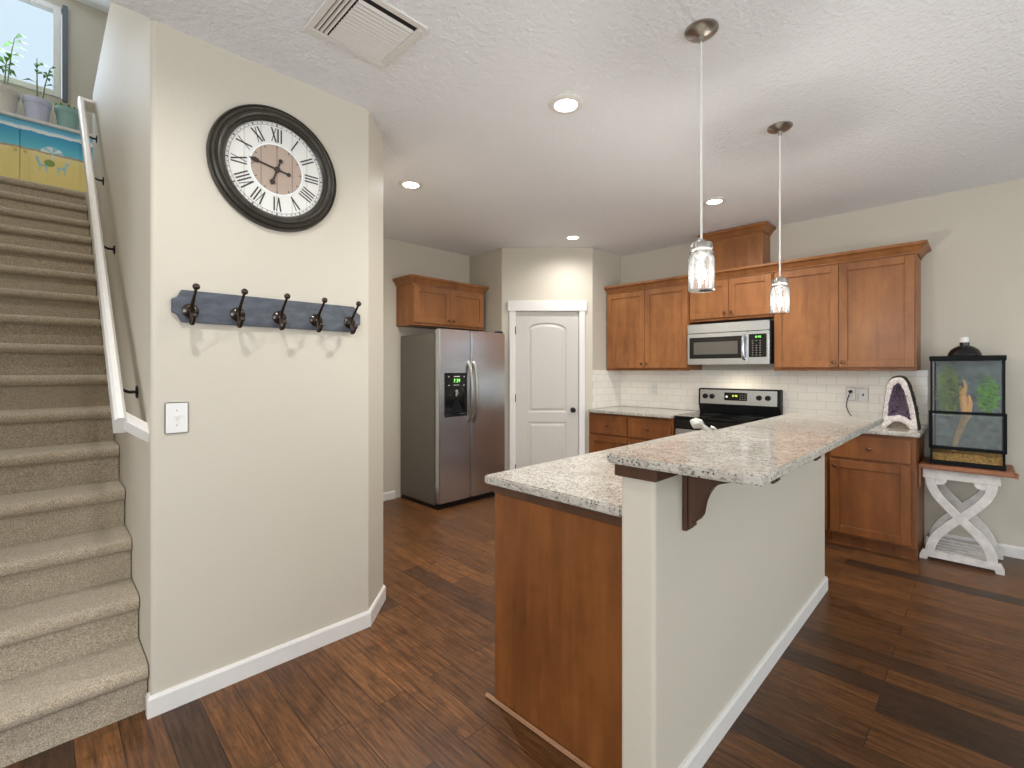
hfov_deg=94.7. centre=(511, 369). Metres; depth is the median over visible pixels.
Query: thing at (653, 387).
outlet
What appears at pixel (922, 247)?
crown molding
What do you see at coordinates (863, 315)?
upper cabinet
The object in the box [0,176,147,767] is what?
staircase
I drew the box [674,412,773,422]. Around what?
cooktop
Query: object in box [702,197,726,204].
recessed light
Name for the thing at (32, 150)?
base cabinet
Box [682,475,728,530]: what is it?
corbel
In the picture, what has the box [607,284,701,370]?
upper cabinet
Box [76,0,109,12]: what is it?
ceiling
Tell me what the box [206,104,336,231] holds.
wall clock
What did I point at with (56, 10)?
window
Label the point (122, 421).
handrail
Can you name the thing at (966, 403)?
branch
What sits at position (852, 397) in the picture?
outlet
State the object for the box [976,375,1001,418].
plant
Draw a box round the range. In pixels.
[674,388,782,434]
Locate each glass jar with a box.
[688,249,714,292]
[770,283,789,314]
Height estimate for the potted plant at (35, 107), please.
0.665 m
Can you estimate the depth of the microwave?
4.48 m
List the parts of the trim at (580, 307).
casing, casing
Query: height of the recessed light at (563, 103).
0.010 m
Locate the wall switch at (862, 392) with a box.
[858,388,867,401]
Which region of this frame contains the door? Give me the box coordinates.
[515,312,577,468]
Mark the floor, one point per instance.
(901, 662)
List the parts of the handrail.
rail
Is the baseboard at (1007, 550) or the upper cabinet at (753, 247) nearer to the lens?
the baseboard at (1007, 550)
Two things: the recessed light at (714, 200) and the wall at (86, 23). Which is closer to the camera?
the recessed light at (714, 200)
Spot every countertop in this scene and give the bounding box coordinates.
[485,430,705,516]
[588,406,699,418]
[864,424,927,437]
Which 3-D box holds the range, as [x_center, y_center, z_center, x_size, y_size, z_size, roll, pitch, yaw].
[2.070,0.770,4.546,0.782,1.160,0.699,0,0,45]
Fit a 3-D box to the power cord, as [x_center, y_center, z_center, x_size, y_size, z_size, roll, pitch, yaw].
[2.959,0.311,4.102,0.048,0.270,0.084,0,0,-28]
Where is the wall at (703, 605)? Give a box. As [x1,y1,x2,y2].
[622,454,824,767]
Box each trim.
[62,5,67,102]
[508,301,586,469]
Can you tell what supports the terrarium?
on the mat
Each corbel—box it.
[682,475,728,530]
[771,475,783,483]
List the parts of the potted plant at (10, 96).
stem, pot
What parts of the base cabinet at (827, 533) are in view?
door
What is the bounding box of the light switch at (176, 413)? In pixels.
[165,402,187,433]
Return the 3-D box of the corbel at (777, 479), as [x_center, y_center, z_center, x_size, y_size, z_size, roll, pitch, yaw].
[1.293,0.408,2.130,0.056,0.234,0.214,0,0,-45]
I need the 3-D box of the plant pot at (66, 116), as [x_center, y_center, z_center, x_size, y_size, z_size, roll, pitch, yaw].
[-4.630,-2.607,4.918,0.209,0.284,0.230,0,0,-45]
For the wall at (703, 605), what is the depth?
1.66 m
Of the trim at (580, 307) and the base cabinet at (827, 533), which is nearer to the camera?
the base cabinet at (827, 533)
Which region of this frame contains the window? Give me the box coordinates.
[0,0,60,98]
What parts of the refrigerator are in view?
freezer door, door handle, door handle, fridge door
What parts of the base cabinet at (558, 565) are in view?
shoe molding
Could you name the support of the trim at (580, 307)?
attached to the wall at (510, 274)
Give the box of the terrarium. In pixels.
[929,355,1006,470]
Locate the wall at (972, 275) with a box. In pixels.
[621,178,1023,547]
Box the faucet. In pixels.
[690,417,716,431]
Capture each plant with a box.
[0,33,27,113]
[21,58,55,121]
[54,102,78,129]
[934,365,962,422]
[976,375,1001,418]
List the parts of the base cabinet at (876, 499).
drawer, door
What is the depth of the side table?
3.35 m
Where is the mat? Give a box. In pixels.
[918,457,1018,486]
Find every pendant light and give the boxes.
[684,18,718,292]
[767,121,792,314]
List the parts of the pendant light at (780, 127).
jar lid, cord, bulb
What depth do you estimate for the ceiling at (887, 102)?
2.48 m
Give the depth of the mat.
3.26 m
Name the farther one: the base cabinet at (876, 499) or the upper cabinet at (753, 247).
the upper cabinet at (753, 247)
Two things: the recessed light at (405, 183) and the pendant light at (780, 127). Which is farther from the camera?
the recessed light at (405, 183)
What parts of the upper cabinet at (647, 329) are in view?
door, light rail, door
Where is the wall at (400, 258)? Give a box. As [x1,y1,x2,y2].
[383,237,469,497]
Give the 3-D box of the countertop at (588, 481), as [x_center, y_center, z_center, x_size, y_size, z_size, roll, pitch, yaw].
[0.874,0.457,2.503,2.145,0.034,0.660,0,0,-45]
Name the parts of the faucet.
spout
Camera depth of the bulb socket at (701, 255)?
1.92 m
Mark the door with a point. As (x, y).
(546, 396)
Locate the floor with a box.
[3,496,1023,767]
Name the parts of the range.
oven door, panel, display panel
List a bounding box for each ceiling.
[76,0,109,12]
[108,0,1023,256]
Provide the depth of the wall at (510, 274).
5.37 m
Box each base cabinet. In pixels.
[0,110,92,202]
[485,485,621,767]
[589,412,675,452]
[825,452,830,541]
[829,433,923,560]
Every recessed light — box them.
[398,179,422,188]
[548,94,583,113]
[564,235,581,239]
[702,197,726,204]
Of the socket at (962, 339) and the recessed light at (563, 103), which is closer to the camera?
the recessed light at (563, 103)
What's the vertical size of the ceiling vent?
0.008 m
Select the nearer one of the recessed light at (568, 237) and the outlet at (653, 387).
the recessed light at (568, 237)
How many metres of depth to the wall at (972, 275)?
3.77 m
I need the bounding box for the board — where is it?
[615,464,678,482]
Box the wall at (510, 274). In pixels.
[470,248,620,470]
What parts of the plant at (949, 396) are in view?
stem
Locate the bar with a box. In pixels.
[607,413,883,486]
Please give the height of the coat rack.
0.163 m
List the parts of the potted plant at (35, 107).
pot, stem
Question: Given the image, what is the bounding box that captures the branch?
[951,379,972,451]
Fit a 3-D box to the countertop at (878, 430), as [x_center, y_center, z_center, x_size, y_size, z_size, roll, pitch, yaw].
[2.722,0.457,3.899,0.694,0.033,1.035,0,0,-45]
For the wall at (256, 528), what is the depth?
2.15 m
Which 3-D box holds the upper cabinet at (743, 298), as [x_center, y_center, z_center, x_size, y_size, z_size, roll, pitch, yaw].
[2.199,-0.689,4.674,0.784,0.406,0.359,0,0,45]
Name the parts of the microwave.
door frame, door, door handle, control panel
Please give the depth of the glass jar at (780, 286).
2.70 m
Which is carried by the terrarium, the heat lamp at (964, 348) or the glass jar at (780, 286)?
the heat lamp at (964, 348)
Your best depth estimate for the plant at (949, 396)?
3.43 m
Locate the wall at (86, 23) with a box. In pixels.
[0,0,107,133]
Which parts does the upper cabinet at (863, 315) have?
door, light rail, door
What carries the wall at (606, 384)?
attached to the wall at (510, 274)
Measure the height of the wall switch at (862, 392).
0.116 m
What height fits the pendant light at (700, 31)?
1.068 m
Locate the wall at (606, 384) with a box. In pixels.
[593,370,620,408]
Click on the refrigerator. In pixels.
(453, 381)
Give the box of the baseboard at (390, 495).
[383,491,394,500]
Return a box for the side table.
[919,468,1004,575]
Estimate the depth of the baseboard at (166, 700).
2.13 m
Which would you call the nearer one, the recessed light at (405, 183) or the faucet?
the faucet
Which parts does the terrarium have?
corner post, corner post, frame, frame, pane, corner post, corner post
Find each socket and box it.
[698,249,704,258]
[960,337,968,341]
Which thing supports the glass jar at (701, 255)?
on the pendant light at (700, 31)
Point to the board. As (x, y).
(655, 476)
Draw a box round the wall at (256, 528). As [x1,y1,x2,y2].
[86,2,382,694]
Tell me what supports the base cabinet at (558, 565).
on the floor
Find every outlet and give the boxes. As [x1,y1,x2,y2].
[651,385,656,394]
[846,387,855,400]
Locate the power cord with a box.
[846,390,851,415]
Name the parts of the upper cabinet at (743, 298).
door, light rail, door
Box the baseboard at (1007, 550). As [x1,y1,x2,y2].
[942,534,1023,559]
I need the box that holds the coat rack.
[171,283,360,333]
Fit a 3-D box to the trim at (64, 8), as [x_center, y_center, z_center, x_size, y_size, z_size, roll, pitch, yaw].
[-4.803,-3.395,5.072,0.040,1.030,0.035,0,0,-45]
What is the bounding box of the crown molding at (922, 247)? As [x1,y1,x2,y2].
[604,239,930,293]
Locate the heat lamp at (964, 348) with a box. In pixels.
[947,337,981,355]
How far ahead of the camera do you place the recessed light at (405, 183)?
3.51 m
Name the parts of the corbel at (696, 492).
plate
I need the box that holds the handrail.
[78,96,148,441]
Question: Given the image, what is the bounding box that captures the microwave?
[688,320,773,364]
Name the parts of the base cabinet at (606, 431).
door, drawer, door, drawer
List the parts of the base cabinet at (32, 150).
door, door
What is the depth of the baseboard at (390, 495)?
4.98 m
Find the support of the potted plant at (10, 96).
on the base cabinet at (32, 150)
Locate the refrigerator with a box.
[401,326,504,509]
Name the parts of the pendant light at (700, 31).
cord, jar lid, bulb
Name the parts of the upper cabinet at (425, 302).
door, crown molding, door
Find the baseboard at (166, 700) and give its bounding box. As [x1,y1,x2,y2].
[146,585,385,719]
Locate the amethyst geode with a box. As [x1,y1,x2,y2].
[881,375,920,429]
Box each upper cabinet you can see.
[393,274,488,330]
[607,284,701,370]
[690,272,773,323]
[698,221,775,271]
[774,253,920,370]
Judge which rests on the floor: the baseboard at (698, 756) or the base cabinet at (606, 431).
the base cabinet at (606, 431)
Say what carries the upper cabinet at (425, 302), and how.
attached to the wall at (400, 258)
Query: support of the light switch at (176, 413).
attached to the wall at (256, 528)
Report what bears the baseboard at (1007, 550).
attached to the wall at (972, 275)
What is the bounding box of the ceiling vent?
[304,0,427,68]
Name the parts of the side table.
leg, leg, leg, foot rail, foot rail, leg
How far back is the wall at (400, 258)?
5.05 m
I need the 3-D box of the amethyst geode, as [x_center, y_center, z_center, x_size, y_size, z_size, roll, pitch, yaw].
[2.966,0.240,3.589,0.167,0.400,0.230,0,0,-38]
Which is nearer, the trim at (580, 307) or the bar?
the bar
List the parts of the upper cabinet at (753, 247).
panel, crown molding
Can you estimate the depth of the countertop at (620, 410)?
5.01 m

